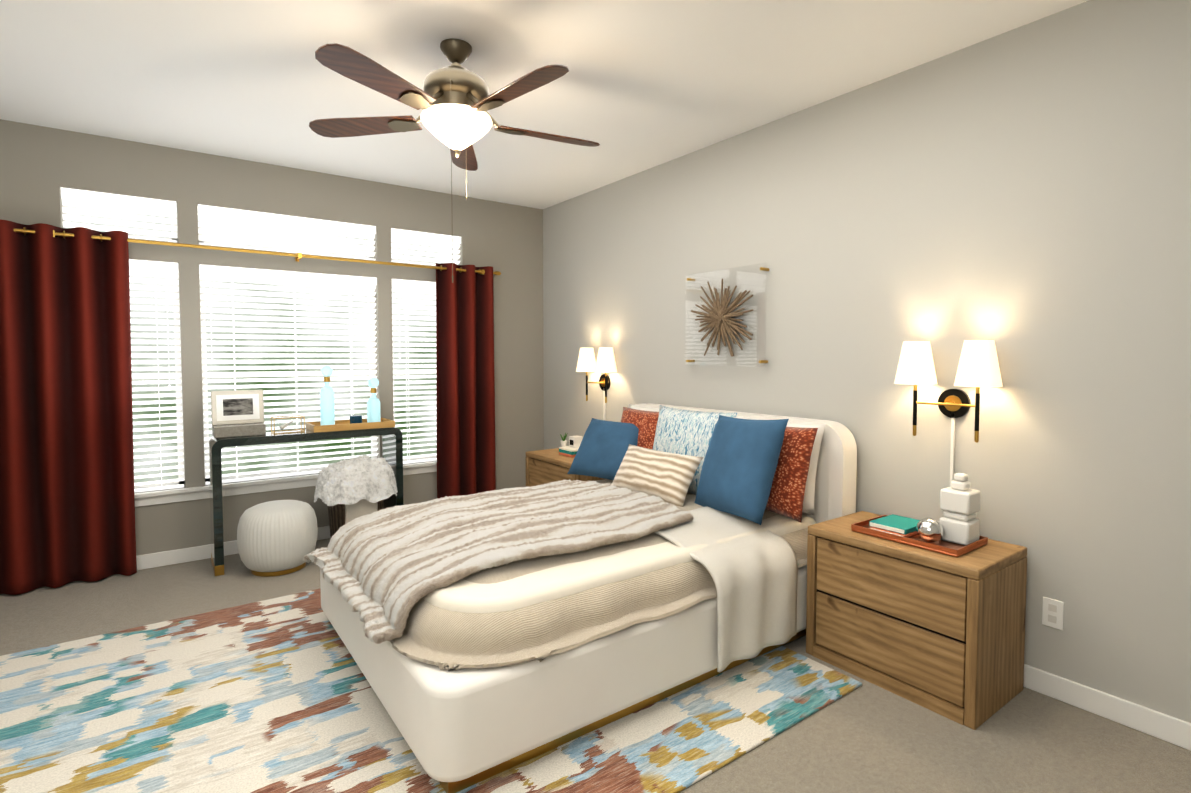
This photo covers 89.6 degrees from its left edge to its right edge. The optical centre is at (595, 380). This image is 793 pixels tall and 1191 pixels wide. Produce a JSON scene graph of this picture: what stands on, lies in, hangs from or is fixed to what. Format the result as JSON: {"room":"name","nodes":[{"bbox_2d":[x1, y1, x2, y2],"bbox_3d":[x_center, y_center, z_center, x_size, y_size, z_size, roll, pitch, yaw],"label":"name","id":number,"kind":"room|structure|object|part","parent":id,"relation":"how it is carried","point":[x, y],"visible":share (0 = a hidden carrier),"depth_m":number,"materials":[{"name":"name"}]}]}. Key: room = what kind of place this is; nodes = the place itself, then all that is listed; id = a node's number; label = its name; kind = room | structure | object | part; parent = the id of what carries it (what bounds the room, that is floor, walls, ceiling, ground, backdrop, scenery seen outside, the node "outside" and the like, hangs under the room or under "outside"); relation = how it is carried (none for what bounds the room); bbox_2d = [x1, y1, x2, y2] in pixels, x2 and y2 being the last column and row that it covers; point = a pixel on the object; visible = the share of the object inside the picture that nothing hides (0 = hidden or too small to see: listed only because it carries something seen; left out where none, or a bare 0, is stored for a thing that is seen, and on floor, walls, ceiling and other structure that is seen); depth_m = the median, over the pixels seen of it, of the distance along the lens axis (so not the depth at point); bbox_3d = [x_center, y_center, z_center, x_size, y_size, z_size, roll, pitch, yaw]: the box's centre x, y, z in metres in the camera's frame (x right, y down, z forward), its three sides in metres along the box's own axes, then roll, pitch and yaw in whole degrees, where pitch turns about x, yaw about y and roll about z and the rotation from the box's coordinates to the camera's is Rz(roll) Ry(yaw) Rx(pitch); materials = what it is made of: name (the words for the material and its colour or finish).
{"room":"bedroom","nodes":[
{"label":"bedroom","id":0,"kind":"room"},
{"bbox_2d":[0,119,543,555],"bbox_3d":[-2.131,-0.172,4.518,3.950,2.740,0.150,-2,3,-36],"label":"wall","id":1,"kind":"structure","parent":0,"point":[40,166],"depth_m":4.30,"materials":[{"name":"grey paint"}]},
{"bbox_2d":[136,526,330,569],"bbox_3d":[-2.083,1.152,4.506,3.950,0.095,0.014,-2,3,-36],"label":"baseboard","id":2,"kind":"structure","parent":1,"relation":"attached to","point":[166,558],"depth_m":4.02,"materials":[{"name":"white"}]},
{"bbox_2d":[0,219,500,594],"bbox_3d":[-2.219,0.130,4.280,3.417,2.133,0.152,-2,3,-36],"label":"curtains","id":3,"kind":"object","parent":1,"relation":"attached to","point":[67,506],"visible":0.98,"depth_m":3.62,"materials":[{"name":"red fabric"}]},
{"bbox_3d":[-2.230,-0.892,4.255,3.415,0.060,0.112,-2,3,-36],"label":"rod","id":4,"kind":"part","parent":3,"relation":"part of","materials":[{"name":"gold metal"}]},
{"bbox_2d":[62,199,457,488],"bbox_3d":[-2.239,-0.250,4.477,2.570,1.900,0.045,-2,3,-36],"label":"windows","id":5,"kind":"structure","parent":1,"relation":"in","point":[207,441],"depth_m":4.15,"materials":[{"name":"white"}]},
{"bbox_2d":[61,187,176,241],"bbox_3d":[-3.004,-1.036,3.806,0.568,0.265,0.076,-2,3,-36],"label":"window blinds","id":6,"kind":"object","parent":5,"relation":"attached to","point":[85,197],"depth_m":3.79,"materials":[{"name":"white plastic"}]},
{"bbox_2d":[129,259,183,492],"bbox_3d":[-2.882,-0.028,3.936,0.263,1.492,0.076,-2,3,-36],"label":"window blinds","id":7,"kind":"object","parent":5,"relation":"attached to","point":[145,265],"depth_m":3.93,"materials":[{"name":"white plastic"}]},
{"bbox_2d":[197,204,375,259],"bbox_3d":[-2.211,-1.060,4.380,1.160,0.265,0.076,-2,3,-36],"label":"window blinds","id":8,"kind":"object","parent":5,"relation":"attached to","point":[207,211],"depth_m":4.34,"materials":[{"name":"white plastic"}]},
{"bbox_2d":[199,264,376,484],"bbox_3d":[-2.210,-0.049,4.423,1.161,1.490,0.076,-2,3,-36],"label":"window blinds","id":9,"kind":"object","parent":5,"relation":"attached to","point":[221,271],"depth_m":4.38,"materials":[{"name":"white plastic"}]},
{"bbox_2d":[392,279,436,463],"bbox_3d":[-1.498,-0.069,4.938,0.361,1.492,0.076,-2,3,-36],"label":"window blinds","id":10,"kind":"object","parent":5,"relation":"attached to","point":[400,283],"depth_m":4.94,"materials":[{"name":"white plastic"}]},
{"bbox_2d":[391,228,460,265],"bbox_3d":[-1.407,-1.084,4.963,0.585,0.265,0.076,-2,3,-36],"label":"window blinds","id":11,"kind":"object","parent":5,"relation":"attached to","point":[407,235],"depth_m":4.95,"materials":[{"name":"white plastic"}]},
{"bbox_2d":[134,461,436,498],"bbox_3d":[-2.193,0.716,4.454,2.690,0.028,0.140,-2,3,-36],"label":"window sill","id":12,"kind":"structure","parent":1,"relation":"attached to","point":[234,485],"depth_m":4.19,"materials":[{"name":"white"}]},
{"bbox_2d":[135,465,436,506],"bbox_3d":[-2.172,0.759,4.426,2.650,0.057,0.014,-2,3,-36],"label":"trim","id":13,"kind":"structure","parent":1,"relation":"attached to","point":[154,500],"depth_m":4.20,"materials":[{"name":"white"}]},
{"bbox_2d":[0,0,1088,208],"bbox_3d":[-0.605,-1.504,2.356,4.250,0.100,5.350,-2,3,-36],"label":"ceiling","id":14,"kind":"structure","parent":0,"point":[641,86],"depth_m":2.83,"materials":[{"name":"white paint"}]},
{"bbox_2d":[309,39,599,282],"bbox_3d":[-0.571,-0.940,2.647,1.324,1.050,1.324,-2,3,-36],"label":"fan","id":15,"kind":"object","parent":14,"relation":"hanging from","point":[455,101],"visible":1,"depth_m":2.54,"materials":[{"name":"brown wood"}]},
{"bbox_3d":[-0.612,-1.276,2.639,0.280,0.180,0.280,-2,3,-36],"label":"motor","id":16,"kind":"part","parent":15,"relation":"part of","materials":[{"name":"brown metal"}]},
{"bbox_3d":[-0.612,-1.094,2.647,0.310,0.150,0.310,-2,3,-36],"label":"lamp shade","id":17,"kind":"part","parent":15,"relation":"part of","materials":[{"name":"white glass"}]},
{"bbox_2d":[0,538,1190,792],"bbox_3d":[-0.605,1.333,2.473,4.250,0.100,5.350,-2,3,-36],"label":"floor","id":18,"kind":"structure","parent":0,"point":[866,738],"depth_m":2.18,"materials":[{"name":"carpet"}]},
{"bbox_2d":[237,500,317,576],"bbox_3d":[-2.065,1.010,3.904,0.464,0.428,0.464,-2,3,-36],"label":"pouf","id":19,"kind":"object","parent":18,"relation":"on","point":[277,538],"visible":0.94,"depth_m":3.74,"materials":[{"name":"white fabric"}]},
{"bbox_2d":[208,427,402,575],"bbox_3d":[-2.004,0.781,4.229,1.192,0.860,0.332,-2,3,-36],"label":"console","id":20,"kind":"object","parent":18,"relation":"on","point":[392,441],"visible":0.75,"depth_m":3.95,"materials":[{"name":"black paint"}]},
{"bbox_2d":[212,423,265,437],"bbox_3d":[-2.352,0.326,3.958,0.290,0.070,0.190,-2,3,-36],"label":"decorative box","id":21,"kind":"object","parent":20,"relation":"on","point":[235,430],"visible":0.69,"depth_m":3.88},
{"bbox_2d":[211,390,264,425],"bbox_3d":[-2.371,0.178,3.978,0.300,0.224,0.054,-2,3,-36],"label":"photo frame","id":22,"kind":"object","parent":21,"relation":"on","point":[233,407],"visible":1,"depth_m":3.97,"materials":[{"name":"white wood"}]},
{"bbox_2d":[223,398,252,415],"bbox_3d":[-2.365,0.175,3.969,0.170,0.107,0.018,-2,3,-36],"label":"photo","id":23,"kind":"object","parent":22,"relation":"attached to","point":[231,406],"depth_m":3.97},
{"bbox_2d":[271,415,304,433],"bbox_3d":[-2.117,0.301,4.127,0.190,0.105,0.130,-2,3,-36],"label":"glass box","id":24,"kind":"object","parent":20,"relation":"on","point":[302,422],"visible":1,"depth_m":4.13,"materials":[{"name":"clear glass"}]},
{"bbox_2d":[305,418,394,432],"bbox_3d":[-1.780,0.322,4.361,0.550,0.045,0.290,-2,3,-36],"label":"wood tray","id":25,"kind":"object","parent":20,"relation":"on","point":[339,425],"visible":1,"depth_m":4.26,"materials":[{"name":"brown wood"}]},
{"bbox_2d":[320,366,334,424],"bbox_3d":[-1.908,0.114,4.265,0.094,0.442,0.094,-2,3,-36],"label":"bottle","id":26,"kind":"object","parent":25,"relation":"on","point":[327,407],"visible":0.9,"depth_m":4.23,"materials":[{"name":"teal glass"}]},
{"bbox_2d":[350,415,361,423],"bbox_3d":[-1.733,0.293,4.338,0.084,0.078,0.084,-2,3,-36],"label":"candle","id":27,"kind":"object","parent":25,"relation":"on","point":[355,418],"visible":0.69,"depth_m":4.30,"materials":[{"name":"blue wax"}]},
{"bbox_2d":[367,377,380,422],"bbox_3d":[-1.649,0.152,4.455,0.094,0.352,0.094,-2,3,-36],"label":"bottle","id":28,"kind":"object","parent":25,"relation":"on","point":[373,408],"visible":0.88,"depth_m":4.42,"materials":[{"name":"teal glass"}]},
{"bbox_2d":[314,454,397,536],"bbox_3d":[-1.694,0.875,4.258,0.552,0.670,0.539,-2,3,-36],"label":"stool","id":29,"kind":"object","parent":18,"relation":"on","point":[348,490],"visible":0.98,"depth_m":4.09,"materials":[{"name":"dark fabric"},{"name":"white fur"}]},
{"bbox_2d":[0,588,861,792],"bbox_3d":[-0.830,1.271,2.610,3.050,0.012,2.440,-2,3,-36],"label":"rug","id":30,"kind":"object","parent":18,"relation":"on","point":[276,695],"visible":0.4,"depth_m":2.26,"materials":[{"name":"multicoloured carpet"}]},
{"bbox_2d":[303,403,856,792],"bbox_3d":[-0.110,0.710,3.065,2.345,1.070,1.780,-2,3,-36],"label":"bed","id":31,"kind":"object","parent":30,"relation":"on","point":[485,635],"visible":1,"depth_m":2.44,"materials":[{"name":"white fabric"}]},
{"bbox_3d":[-0.106,1.031,3.076,2.120,0.305,1.680,-2,3,-36],"label":"frame","id":32,"kind":"part","parent":31,"relation":"part of","materials":[{"name":"fabric"}]},
{"bbox_2d":[387,482,807,671],"bbox_3d":[-0.133,0.766,3.040,2.107,0.239,1.729,-2,3,-36],"label":"duvet","id":33,"kind":"object","parent":31,"relation":"on","point":[452,607],"depth_m":2.31,"materials":[{"name":"beige fabric"}]},
{"bbox_2d":[567,418,638,480],"bbox_3d":[0.084,0.452,3.956,0.372,0.356,0.548,-2,3,-36],"label":"pillow","id":34,"kind":"object","parent":31,"relation":"on","point":[604,445],"depth_m":3.88,"materials":[{"name":"blue fabric"}]},
{"bbox_3d":[-0.071,0.815,3.092,1.985,0.225,1.440,-2,3,-36],"label":"mattress","id":35,"kind":"part","parent":31,"relation":"part of","materials":[{"name":"fabric"}]},
{"bbox_2d":[654,506,797,672],"bbox_3d":[0.570,0.917,2.786,0.541,0.509,0.517,-2,3,-36],"label":"blanket","id":36,"kind":"object","parent":31,"relation":"on","point":[747,572],"depth_m":2.62,"materials":[{"name":"white fabric"}]},
{"bbox_2d":[694,415,788,524],"bbox_3d":[0.724,0.429,3.035,0.280,0.506,0.496,-2,3,-36],"label":"pillow","id":37,"kind":"object","parent":31,"relation":"on","point":[744,475],"depth_m":2.93,"materials":[{"name":"blue fabric"}]},
{"bbox_3d":[0.789,0.675,3.710,0.130,0.975,1.700,-2,3,-36],"label":"headboard","id":38,"kind":"part","parent":31,"relation":"part of","materials":[{"name":"fabric"}]},
{"bbox_2d":[526,448,603,486],"bbox_3d":[-0.178,0.889,4.773,0.460,0.600,0.720,-2,3,-36],"label":"nightstand","id":39,"kind":"object","parent":18,"relation":"on","point":[545,466],"visible":0.31,"depth_m":4.67,"materials":[{"name":"brown wood"}]},
{"bbox_3d":[-0.349,0.760,4.644,0.022,0.240,0.628,-2,3,-36],"label":"drawer","id":40,"kind":"part","parent":39,"relation":"part of","materials":[{"name":"brown wood"}]},
{"bbox_2d":[559,446,578,456],"bbox_3d":[-0.147,0.559,4.751,0.220,0.059,0.190,-2,3,-36],"label":"books","id":41,"kind":"object","parent":39,"relation":"on","point":[567,451],"visible":0.54,"depth_m":4.67,"materials":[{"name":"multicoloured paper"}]},
{"bbox_2d":[560,433,566,445],"bbox_3d":[-0.255,0.473,4.811,0.063,0.106,0.062,-2,3,-36],"label":"plant","id":42,"kind":"object","parent":41,"relation":"on","point":[563,442],"visible":1,"depth_m":4.80,"materials":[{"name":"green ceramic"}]},
{"bbox_3d":[-0.255,0.505,4.813,0.056,0.042,0.056,-2,3,-36],"label":"pot","id":43,"kind":"part","parent":42,"relation":"part of","materials":[{"name":"white ceramic"}]},
{"bbox_2d":[569,436,582,447],"bbox_3d":[-0.157,0.486,4.760,0.082,0.085,0.080,-2,3,-36],"label":"box","id":44,"kind":"object","parent":41,"relation":"on","point":[575,441],"visible":0.94,"depth_m":4.73,"materials":[{"name":"white plastic"}]},
{"bbox_2d":[806,511,1026,729],"bbox_3d":[1.377,0.977,2.629,0.460,0.600,0.720,-2,3,-36],"label":"nightstand","id":45,"kind":"object","parent":18,"relation":"on","point":[941,634],"visible":1,"depth_m":2.41,"materials":[{"name":"brown wood"}]},
{"bbox_3d":[1.206,1.101,2.510,0.022,0.240,0.628,-2,3,-36],"label":"drawer","id":46,"kind":"part","parent":45,"relation":"part of","materials":[{"name":"brown wood"}]},
{"bbox_3d":[1.206,0.848,2.500,0.022,0.240,0.628,-2,3,-36],"label":"drawer","id":47,"kind":"part","parent":45,"relation":"part of","materials":[{"name":"brown wood"}]},
{"bbox_2d":[851,515,987,556],"bbox_3d":[1.386,0.662,2.586,0.280,0.030,0.440,-2,3,-36],"label":"copper tray","id":48,"kind":"object","parent":45,"relation":"on","point":[943,547],"visible":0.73,"depth_m":2.47,"materials":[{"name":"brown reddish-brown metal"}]},
{"bbox_2d":[869,514,919,537],"bbox_3d":[1.335,0.643,2.647,0.215,0.038,0.162,-2,3,-36],"label":"books","id":49,"kind":"object","parent":48,"relation":"on","point":[899,525],"visible":0.73,"depth_m":2.61,"materials":[{"name":"teal paper"}]},
{"bbox_2d":[916,518,943,541],"bbox_3d":[1.385,0.619,2.484,0.100,0.100,0.100,-2,3,-36],"label":"orb","id":50,"kind":"object","parent":48,"relation":"on","point":[929,530],"visible":0.98,"depth_m":2.45,"materials":[{"name":"silver metal"}]},
{"bbox_2d":[939,473,979,545],"bbox_3d":[1.516,0.527,2.495,0.115,0.282,0.115,-2,3,-36],"label":"sculpture","id":51,"kind":"object","parent":48,"relation":"on","point":[959,505],"visible":0.96,"depth_m":2.46,"materials":[{"name":"white ceramic"}]},
{"bbox_2d":[543,0,1190,722],"bbox_3d":[1.055,-0.135,3.617,0.150,2.740,5.350,-2,3,-36],"label":"wall","id":52,"kind":"structure","parent":0,"point":[1021,196],"depth_m":2.60,"materials":[{"name":"grey paint"}]},
{"bbox_2d":[576,347,616,420],"bbox_3d":[0.007,0.312,4.797,0.182,1.150,0.436,-2,3,-36],"label":"sconce","id":53,"kind":"object","parent":52,"relation":"attached to","point":[605,363],"visible":0.98,"depth_m":4.80,"materials":[{"name":"white fabric"}]},
{"bbox_3d":[-0.071,-0.169,4.881,0.176,0.195,0.176,-2,3,-36],"label":"lamp shade","id":54,"kind":"part","parent":53,"relation":"part of","materials":[{"name":"white fabric"}]},
{"bbox_3d":[0.074,0.015,4.833,0.017,0.132,0.132,-2,3,-36],"label":"plate","id":55,"kind":"part","parent":53,"relation":"part of","materials":[{"name":"black metal"}]},
{"bbox_3d":[0.073,0.473,4.851,0.014,0.825,0.012,-2,3,-36],"label":"cord","id":56,"kind":"part","parent":53,"relation":"part of","materials":[{"name":"white plastic"}]},
{"bbox_3d":[0.081,-0.161,4.671,0.176,0.195,0.176,-2,3,-36],"label":"lamp shade","id":57,"kind":"part","parent":53,"relation":"part of","materials":[{"name":"white fabric"}]},
{"bbox_2d":[685,263,768,366],"bbox_3d":[0.801,-0.390,3.750,0.090,0.600,0.660,-2,3,-36],"label":"art","id":58,"kind":"object","parent":52,"relation":"attached to","point":[718,315],"visible":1,"depth_m":3.71,"materials":[{"name":"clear plastic"}]},
{"bbox_2d":[894,340,1002,482],"bbox_3d":[1.550,0.400,2.669,0.182,1.150,0.436,-2,3,-36],"label":"sconce","id":59,"kind":"object","parent":52,"relation":"attached to","point":[978,366],"visible":0.98,"depth_m":2.67,"materials":[{"name":"white fabric"}]},
{"bbox_3d":[1.472,-0.082,2.753,0.176,0.195,0.176,-2,3,-36],"label":"lamp shade","id":60,"kind":"part","parent":59,"relation":"part of","materials":[{"name":"white fabric"}]},
{"bbox_3d":[1.616,0.560,2.724,0.014,0.825,0.012,-2,3,-36],"label":"cord","id":61,"kind":"part","parent":59,"relation":"part of","materials":[{"name":"white plastic"}]},
{"bbox_3d":[1.617,0.103,2.705,0.017,0.132,0.132,-2,3,-36],"label":"plate","id":62,"kind":"part","parent":59,"relation":"part of","materials":[{"name":"black metal"}]},
{"bbox_3d":[1.624,-0.073,2.543,0.176,0.195,0.176,-2,3,-36],"label":"lamp shade","id":63,"kind":"part","parent":59,"relation":"part of","materials":[{"name":"white fabric"}]},
{"bbox_2d":[1042,597,1063,629],"bbox_3d":[1.851,0.943,2.427,0.007,0.115,0.070,-2,3,-36],"label":"electrical outlet","id":64,"kind":"object","parent":52,"relation":"attached to","point":[1052,612],"visible":1,"depth_m":2.42,"materials":[{"name":"white plastic"}]},
{"bbox_2d":[1023,664,1190,750],"bbox_3d":[0.989,1.189,3.623,0.014,0.095,5.050,-2,3,-36],"label":"baseboard","id":65,"kind":"structure","parent":52,"relation":"attached to","point":[1162,726],"depth_m":2.28,"materials":[{"name":"white"}]},
{"label":"outside","id":66,"kind":"structure","parent":0,"visible":0},
{"bbox_2d":[70,200,451,482],"bbox_3d":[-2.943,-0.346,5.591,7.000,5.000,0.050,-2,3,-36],"label":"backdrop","id":67,"kind":"structure","parent":66,"point":[265,407],"depth_m":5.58,"materials":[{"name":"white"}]}
]}

